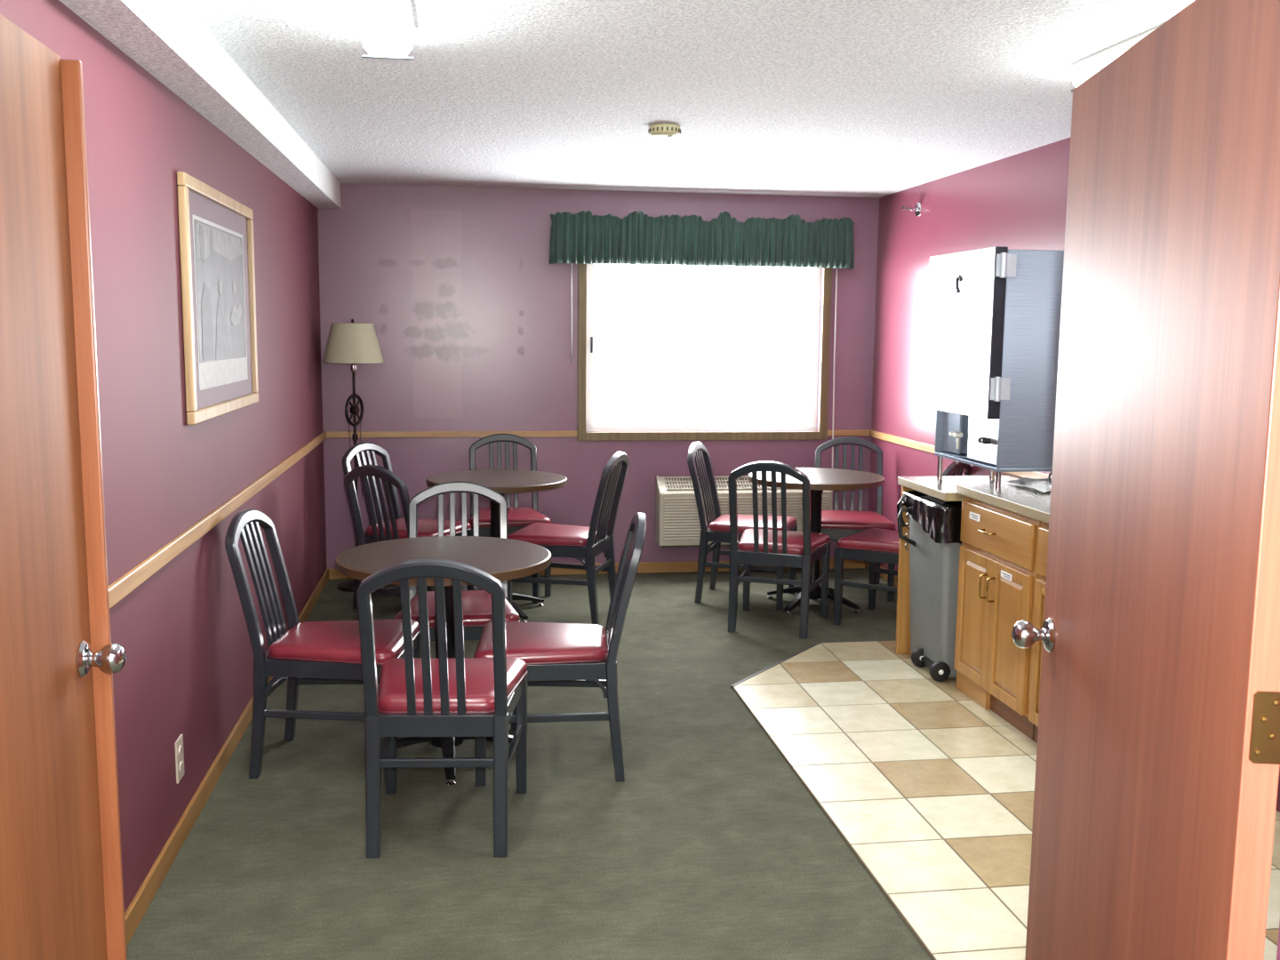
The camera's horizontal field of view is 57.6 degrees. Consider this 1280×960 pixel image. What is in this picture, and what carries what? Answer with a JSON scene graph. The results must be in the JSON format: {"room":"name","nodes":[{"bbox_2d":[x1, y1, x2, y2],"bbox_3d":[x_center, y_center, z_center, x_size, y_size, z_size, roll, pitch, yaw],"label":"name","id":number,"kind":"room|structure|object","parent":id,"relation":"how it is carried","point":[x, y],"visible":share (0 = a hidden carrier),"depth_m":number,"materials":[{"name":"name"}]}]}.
{"room":"common room","nodes":[
{"label":"common room","id":0,"kind":"room"},
{"bbox_2d":[0,13,127,959],"bbox_3d":[-0.915,0.336,1.667,0.119,2.018,0.943,-1,7,-8],"label":"door","id":1,"kind":"structure","parent":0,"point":[61,884],"depth_m":1.90,"materials":[{"name":"orange wood"}]},
{"bbox_2d":[0,0,326,912],"bbox_3d":[-1.568,-0.187,4.124,0.120,2.440,6.436,-1,7,-8],"label":"wall","id":2,"kind":"structure","parent":0,"point":[188,670],"depth_m":3.52,"materials":[{"name":"paint"}]},
{"bbox_2d":[174,734,183,783],"bbox_3d":[-1.410,0.854,3.566,0.010,0.130,0.080,-1,7,-8],"label":"wall outlet","id":3,"kind":"object","parent":2,"relation":"attached to","point":[179,743],"visible":1,"depth_m":3.55,"materials":[{"name":"beige plastic"}]},
{"bbox_2d":[178,744,183,756],"bbox_3d":[-1.406,0.829,3.563,0.003,0.034,0.034,-1,7,-8],"label":"socket","id":4,"kind":"object","parent":3,"relation":"attached to","point":[180,747],"depth_m":3.56,"materials":[{"name":"beige plastic"}]},
{"bbox_2d":[179,760,183,772],"bbox_3d":[-1.407,0.879,3.570,0.003,0.034,0.034,-1,7,-8],"label":"socket","id":5,"kind":"object","parent":3,"relation":"attached to","point":[180,762],"depth_m":3.57,"materials":[{"name":"beige plastic"}]},
{"bbox_2d":[59,0,340,208],"bbox_3d":[-1.430,-1.323,3.996,0.138,0.151,6.196,-1,7,-8],"label":"soffit","id":6,"kind":"structure","parent":2,"relation":"attached to","point":[164,37],"depth_m":3.56,"materials":[{"name":"textured white plaster"}]},
{"bbox_2d":[108,431,326,608],"bbox_3d":[-1.504,0.119,4.178,0.016,0.050,6.186,-1,7,-8],"label":"trim","id":7,"kind":"structure","parent":2,"relation":"attached to","point":[132,580],"depth_m":3.73,"materials":[{"name":"brown wood"}]},
{"bbox_2d":[176,171,258,424],"bbox_3d":[-1.512,-0.639,4.226,0.026,0.788,1.165,-1,7,-8],"label":"framed picture","id":8,"kind":"object","parent":2,"relation":"attached to","point":[216,229],"visible":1,"depth_m":4.11,"materials":[{"name":"brown wood"}]},
{"bbox_2d":[124,568,328,946],"bbox_3d":[-1.514,0.984,4.289,0.014,0.075,6.186,-1,7,-8],"label":"baseboard","id":9,"kind":"structure","parent":2,"relation":"attached to","point":[136,910],"depth_m":3.66,"materials":[{"name":"brown wood"}]},
{"bbox_2d":[126,568,932,959],"bbox_3d":[0.278,1.263,2.864,6.337,0.080,9.616,-1,7,-8],"label":"floor","id":10,"kind":"structure","parent":0,"point":[710,845],"depth_m":3.63,"materials":[{"name":"green carpet"}]},
{"bbox_2d":[224,508,421,783],"bbox_3d":[-1.141,0.568,4.232,0.604,0.925,0.492,1,7,1],"label":"dining chair","id":11,"kind":"object","parent":10,"relation":"on","point":[310,652],"visible":0.89,"depth_m":4.09,"materials":[{"name":"black metal"}]},
{"bbox_2d":[322,319,383,591],"bbox_3d":[-1.714,-0.150,7.009,0.356,1.627,0.356,-1,7,-8],"label":"floor lamp","id":12,"kind":"object","parent":10,"relation":"on","point":[352,343],"visible":0.82,"depth_m":6.82,"materials":[{"name":"brown metal"}]},
{"bbox_2d":[350,363,356,371],"bbox_3d":[-1.709,-0.680,6.941,0.036,0.065,0.036,-1,7,-8],"label":"socket","id":13,"kind":"object","parent":12,"relation":"attached to","point":[353,366],"depth_m":6.93,"materials":[{"name":"silver metal"}]},
{"bbox_2d":[344,464,430,620],"bbox_3d":[-1.127,0.358,5.865,0.492,0.925,0.604,6,9,35],"label":"dining chair","id":14,"kind":"object","parent":10,"relation":"on","point":[378,472],"visible":0.3,"depth_m":5.64,"materials":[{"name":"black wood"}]},
{"bbox_2d":[341,442,472,608],"bbox_3d":[-1.331,0.259,6.620,0.604,0.925,0.492,4,8,22],"label":"dining chair","id":15,"kind":"object","parent":10,"relation":"on","point":[426,527],"visible":0.35,"depth_m":6.61,"materials":[{"name":"black metal"}]},
{"bbox_2d":[356,558,527,857],"bbox_3d":[-0.614,0.648,3.652,0.492,0.925,0.604,0,7,-2],"label":"dining chair","id":16,"kind":"object","parent":10,"relation":"on","point":[425,696],"visible":1,"depth_m":3.47,"materials":[{"name":"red metal"}]},
{"bbox_2d":[336,536,551,785],"bbox_3d":[-0.715,0.647,4.285,0.770,0.760,0.770,-1,7,-12],"label":"round table","id":17,"kind":"object","parent":10,"relation":"on","point":[504,559],"visible":0.6,"depth_m":4.23,"materials":[{"name":"brown wood"}]},
{"bbox_2d":[393,480,519,730],"bbox_3d":[-0.750,0.499,4.799,0.492,0.925,0.604,0,7,-8],"label":"dining chair","id":18,"kind":"object","parent":10,"relation":"on","point":[476,604],"visible":0.37,"depth_m":4.97,"materials":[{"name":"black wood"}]},
{"bbox_2d":[425,469,567,621],"bbox_3d":[-0.793,0.364,6.474,0.770,0.760,0.770,-5,9,-37],"label":"round table","id":19,"kind":"object","parent":10,"relation":"on","point":[502,481],"visible":0.58,"depth_m":6.40,"materials":[{"name":"brown wood"}]},
{"bbox_2d":[468,433,551,596],"bbox_3d":[-0.815,0.203,7.096,0.492,0.925,0.604,-1,7,-11],"label":"dining chair","id":20,"kind":"object","parent":10,"relation":"on","point":[518,518],"visible":0.45,"depth_m":7.25,"materials":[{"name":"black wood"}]},
{"bbox_2d":[473,512,646,785],"bbox_3d":[-0.285,0.577,4.230,0.604,0.925,0.492,0,7,-3],"label":"dining chair","id":21,"kind":"object","parent":10,"relation":"on","point":[554,654],"visible":0.91,"depth_m":4.06,"materials":[{"name":"black wood"}]},
{"bbox_2d":[507,451,629,624],"bbox_3d":[-0.389,0.294,6.416,0.604,0.925,0.492,2,8,14],"label":"dining chair","id":22,"kind":"object","parent":10,"relation":"on","point":[561,540],"visible":0.88,"depth_m":6.27,"materials":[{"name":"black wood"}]},
{"bbox_2d":[687,441,797,610],"bbox_3d":[0.597,0.245,6.865,0.604,0.925,0.492,3,8,16],"label":"dining chair","id":23,"kind":"object","parent":10,"relation":"on","point":[716,531],"visible":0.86,"depth_m":6.76,"materials":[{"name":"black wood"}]},
{"bbox_2d":[728,460,830,639],"bbox_3d":[0.735,0.329,6.231,0.492,0.925,0.604,3,8,17],"label":"dining chair","id":24,"kind":"object","parent":10,"relation":"on","point":[784,548],"visible":1,"depth_m":6.04,"materials":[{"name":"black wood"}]},
{"bbox_2d":[730,640,880,688],"bbox_3d":[0.755,0.864,5.628,1.151,0.014,0.203,-7,10,-44],"label":"trim","id":25,"kind":"structure","parent":10,"relation":"on","point":[818,643],"depth_m":5.62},
{"bbox_2d":[748,467,884,615],"bbox_3d":[1.005,0.350,6.714,0.770,0.760,0.770,6,9,36],"label":"round table","id":26,"kind":"object","parent":10,"relation":"on","point":[821,479],"visible":0.75,"depth_m":6.63,"materials":[{"name":"brown wood"}]},
{"bbox_2d":[812,436,895,601],"bbox_3d":[1.287,0.220,7.110,0.492,0.925,0.604,1,7,5],"label":"dining chair","id":27,"kind":"object","parent":10,"relation":"on","point":[836,524],"visible":0.44,"depth_m":7.25,"materials":[{"name":"black wood"}]},
{"bbox_2d":[833,460,971,625],"bbox_3d":[1.430,0.329,6.282,0.604,0.925,0.492,6,9,35],"label":"dining chair","id":28,"kind":"object","parent":10,"relation":"on","point":[874,546],"visible":0.3,"depth_m":6.23,"materials":[{"name":"black wood"}]},
{"bbox_2d":[317,183,879,568],"bbox_3d":[-0.221,-0.609,7.498,3.537,2.440,0.140,-1,7,-8],"label":"wall","id":29,"kind":"structure","parent":0,"point":[467,308],"depth_m":7.30,"materials":[{"name":"purple paint"}]},
{"bbox_2d":[325,431,577,438],"bbox_3d":[-1.173,-0.287,7.319,1.564,0.040,0.016,-1,7,-8],"label":"trim","id":30,"kind":"structure","parent":29,"relation":"attached to","point":[328,434],"depth_m":7.30,"materials":[{"name":"brown wood"}]},
{"bbox_2d":[570,263,572,361],"bbox_3d":[-0.430,-1.054,7.316,0.008,0.615,0.008,2,8,14],"label":"blind wand","id":31,"kind":"object","parent":29,"relation":"hanging from","point":[571,263],"visible":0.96,"depth_m":7.31,"materials":[{"name":"white plastic"}]},
{"bbox_2d":[328,558,864,579],"bbox_3d":[-0.221,0.576,7.574,3.509,0.070,0.014,-1,7,-8],"label":"baseboard","id":32,"kind":"structure","parent":29,"relation":"attached to","point":[649,567],"depth_m":7.62,"materials":[{"name":"brown wood"}]},
{"bbox_2d":[548,210,854,269],"bbox_3d":[0.412,-1.520,7.337,1.968,0.342,0.124,-1,7,-8],"label":"window valance","id":33,"kind":"object","parent":29,"relation":"attached to","point":[582,236],"visible":1,"depth_m":7.30,"materials":[{"name":"green fabric"}]},
{"bbox_2d":[577,263,831,440],"bbox_3d":[0.415,-0.882,7.533,1.649,1.245,0.128,-1,7,-8],"label":"window","id":34,"kind":"structure","parent":29,"relation":"in","point":[585,272],"depth_m":7.55,"materials":[{"name":"glass"},{"name":"brown wood"}]},
{"bbox_2d":[655,475,831,547],"bbox_3d":[0.674,0.200,7.560,1.135,0.452,0.174,-1,7,-8],"label":"air conditioner","id":35,"kind":"object","parent":29,"relation":"attached to","point":[677,524],"visible":0.46,"depth_m":7.46,"materials":[{"name":"beige plastic"}]},
{"bbox_2d":[659,544,730,547],"bbox_3d":[0.669,0.412,7.607,1.095,0.020,0.135,-1,7,-8],"label":"tray","id":36,"kind":"object","parent":35,"relation":"on","point":[663,545],"depth_m":7.48,"materials":[{"name":"beige metal"}]},
{"bbox_2d":[664,477,771,488],"bbox_3d":[0.675,0.022,7.539,1.035,0.062,0.108,-1,7,-8],"label":"grille","id":37,"kind":"object","parent":35,"relation":"attached to","point":[669,483],"depth_m":7.50,"materials":[{"name":"beige metal"}]},
{"bbox_2d":[832,268,837,504],"bbox_3d":[1.274,-0.488,7.642,0.026,1.790,0.015,-1,7,-8],"label":"hanging cord","id":38,"kind":"object","parent":29,"relation":"hanging from","point":[836,268],"visible":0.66,"depth_m":7.61,"materials":[{"name":"white plastic"}]},
{"bbox_2d":[827,429,869,435],"bbox_3d":[1.379,-0.312,7.695,0.287,0.040,0.016,-1,7,-8],"label":"trim","id":39,"kind":"structure","parent":29,"relation":"attached to","point":[848,432],"depth_m":7.69,"materials":[{"name":"brown wood"}]},
{"bbox_2d":[180,0,1194,198],"bbox_3d":[0.295,-1.251,2.580,6.337,0.100,9.696,-1,7,-8],"label":"ceiling","id":40,"kind":"structure","parent":0,"point":[877,99],"depth_m":4.13,"materials":[{"name":"white paint"}]},
{"bbox_2d":[347,0,415,60],"bbox_3d":[-0.641,-1.188,2.770,0.158,0.090,1.227,-1,7,-8],"label":"ceiling light","id":41,"kind":"object","parent":40,"relation":"attached to","point":[386,28],"visible":1,"depth_m":3.10,"materials":[{"name":"white plastic"}]},
{"bbox_2d":[648,124,680,138],"bbox_3d":[0.106,-1.488,4.980,0.141,0.047,0.141,-1,7,-8],"label":"smoke detector","id":42,"kind":"object","parent":40,"relation":"attached to","point":[656,131],"visible":1,"depth_m":4.93,"materials":[{"name":"beige plastic"}]},
{"bbox_2d":[1070,26,1158,92],"bbox_3d":[1.560,-1.224,3.187,0.160,0.084,1.212,-1,7,-8],"label":"ceiling light","id":43,"kind":"object","parent":40,"relation":"attached to","point":[1082,70],"visible":0.23,"depth_m":3.61,"materials":[{"name":"white plastic"}]},
{"bbox_2d":[1074,51,1124,85],"bbox_3d":[1.560,-1.216,3.188,0.140,0.049,1.186,-1,7,-8],"label":"diffuser","id":44,"kind":"object","parent":43,"relation":"attached to","point":[1084,69],"depth_m":3.65,"materials":[{"name":"white"}]},
{"bbox_2d":[732,640,1279,959],"bbox_3d":[1.373,1.107,3.789,1.498,0.011,4.350,-1,7,-8],"label":"floor tiles","id":45,"kind":"structure","parent":0,"point":[930,788],"depth_m":4.07,"materials":[{"name":"beige tile"}]},
{"bbox_2d":[895,485,914,654],"bbox_3d":[1.539,0.435,5.706,0.561,0.834,0.025,-1,7,-8],"label":"end panel","id":46,"kind":"object","parent":45,"relation":"on","point":[902,641],"visible":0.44,"depth_m":5.67,"materials":[{"name":"brown wood"}]},
{"bbox_2d":[897,475,1020,501],"bbox_3d":[1.574,0.035,5.389,0.576,0.038,0.574,-1,7,-8],"label":"countertop","id":47,"kind":"structure","parent":46,"relation":"on","point":[945,490],"depth_m":5.42,"materials":[{"name":"beige laminate"}]},
{"bbox_2d":[924,246,1063,490],"bbox_3d":[1.556,-0.472,5.111,0.371,1.039,0.705,-1,7,-8],"label":"dispenser","id":48,"kind":"object","parent":47,"relation":"on","point":[994,323],"visible":0.88,"depth_m":4.83,"materials":[{"name":"silver metal"}]},
{"bbox_2d":[896,490,961,681],"bbox_3d":[1.536,0.478,5.433,0.606,0.816,0.492,-1,7,-8],"label":"trash bin","id":49,"kind":"object","parent":45,"relation":"on","point":[934,541],"visible":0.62,"depth_m":5.29,"materials":[{"name":"grey plastic"}]},
{"bbox_2d":[954,496,1040,740],"bbox_3d":[1.683,0.532,4.820,0.564,0.870,0.678,-1,7,-8],"label":"base cabinet","id":50,"kind":"object","parent":45,"relation":"on","point":[997,575],"visible":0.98,"depth_m":4.74,"materials":[{"name":"brown wood"}]},
{"bbox_2d":[1028,521,1048,743],"bbox_3d":[1.785,0.622,4.133,0.564,0.870,0.698,-1,7,-8],"label":"base cabinet","id":51,"kind":"object","parent":45,"relation":"on","point":[1044,530],"visible":0.17,"depth_m":4.38,"materials":[{"name":"brown wood"}]},
{"bbox_2d":[956,483,1050,523],"bbox_3d":[1.742,0.124,4.414,0.531,0.040,1.410,-1,7,-8],"label":"countertop","id":52,"kind":"structure","parent":51,"relation":"on","point":[1033,503],"depth_m":4.71,"materials":[{"name":"beige laminate"}]},
{"bbox_2d":[1008,477,1051,492],"bbox_3d":[1.768,0.013,4.943,0.280,0.034,0.400,-1,7,-8],"label":"paper towel","id":53,"kind":"object","parent":52,"relation":"on","point":[1042,484],"visible":0.37,"depth_m":4.92,"materials":[{"name":"white paper"}]},
{"bbox_2d":[1048,471,1052,484],"bbox_3d":[1.770,0.019,4.765,0.190,0.079,0.332,-4,9,-34],"label":"power cord","id":54,"kind":"object","parent":52,"relation":"on","point":[1050,475],"visible":0.28,"depth_m":4.82,"materials":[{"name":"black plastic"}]},
{"bbox_2d":[868,137,1279,812],"bbox_3d":[2.050,-0.222,4.657,0.120,2.440,6.436,-1,7,-8],"label":"wall","id":55,"kind":"structure","parent":0,"point":[1019,201],"depth_m":6.82,"materials":[{"name":"paint"}]},
{"bbox_2d":[864,560,897,587],"bbox_3d":[1.669,0.688,6.839,0.014,0.070,2.036,-1,7,-8],"label":"baseboard","id":56,"kind":"structure","parent":55,"relation":"attached to","point":[884,576],"depth_m":7.47,"materials":[{"name":"brown wood"}]},
{"bbox_2d":[901,201,920,216],"bbox_3d":[1.599,-1.601,6.879,0.098,0.084,0.084,-1,7,-8],"label":"sprinkler","id":57,"kind":"object","parent":55,"relation":"attached to","point":[917,209],"visible":1,"depth_m":6.87,"materials":[{"name":"silver metal"}]},
{"bbox_2d":[869,429,1051,479],"bbox_3d":[1.979,0.083,4.691,0.016,0.045,6.186,-1,7,-8],"label":"trim","id":58,"kind":"structure","parent":55,"relation":"attached to","point":[929,448],"depth_m":6.90,"materials":[{"name":"brown wood"}]},
{"bbox_2d":[1276,920,1279,959],"bbox_3d":[0.701,0.199,1.292,3.537,2.440,0.120,-1,7,-8],"label":"wall","id":59,"kind":"structure","parent":0,"point":[1278,942],"depth_m":1.41,"materials":[{"name":"paint"}]},
{"bbox_2d":[1011,0,1279,959],"bbox_3d":[0.753,0.329,1.843,0.120,2.018,0.927,1,7,4],"label":"door","id":60,"kind":"structure","parent":59,"relation":"in","point":[1157,764],"depth_m":1.65,"materials":[{"name":"red wood"}]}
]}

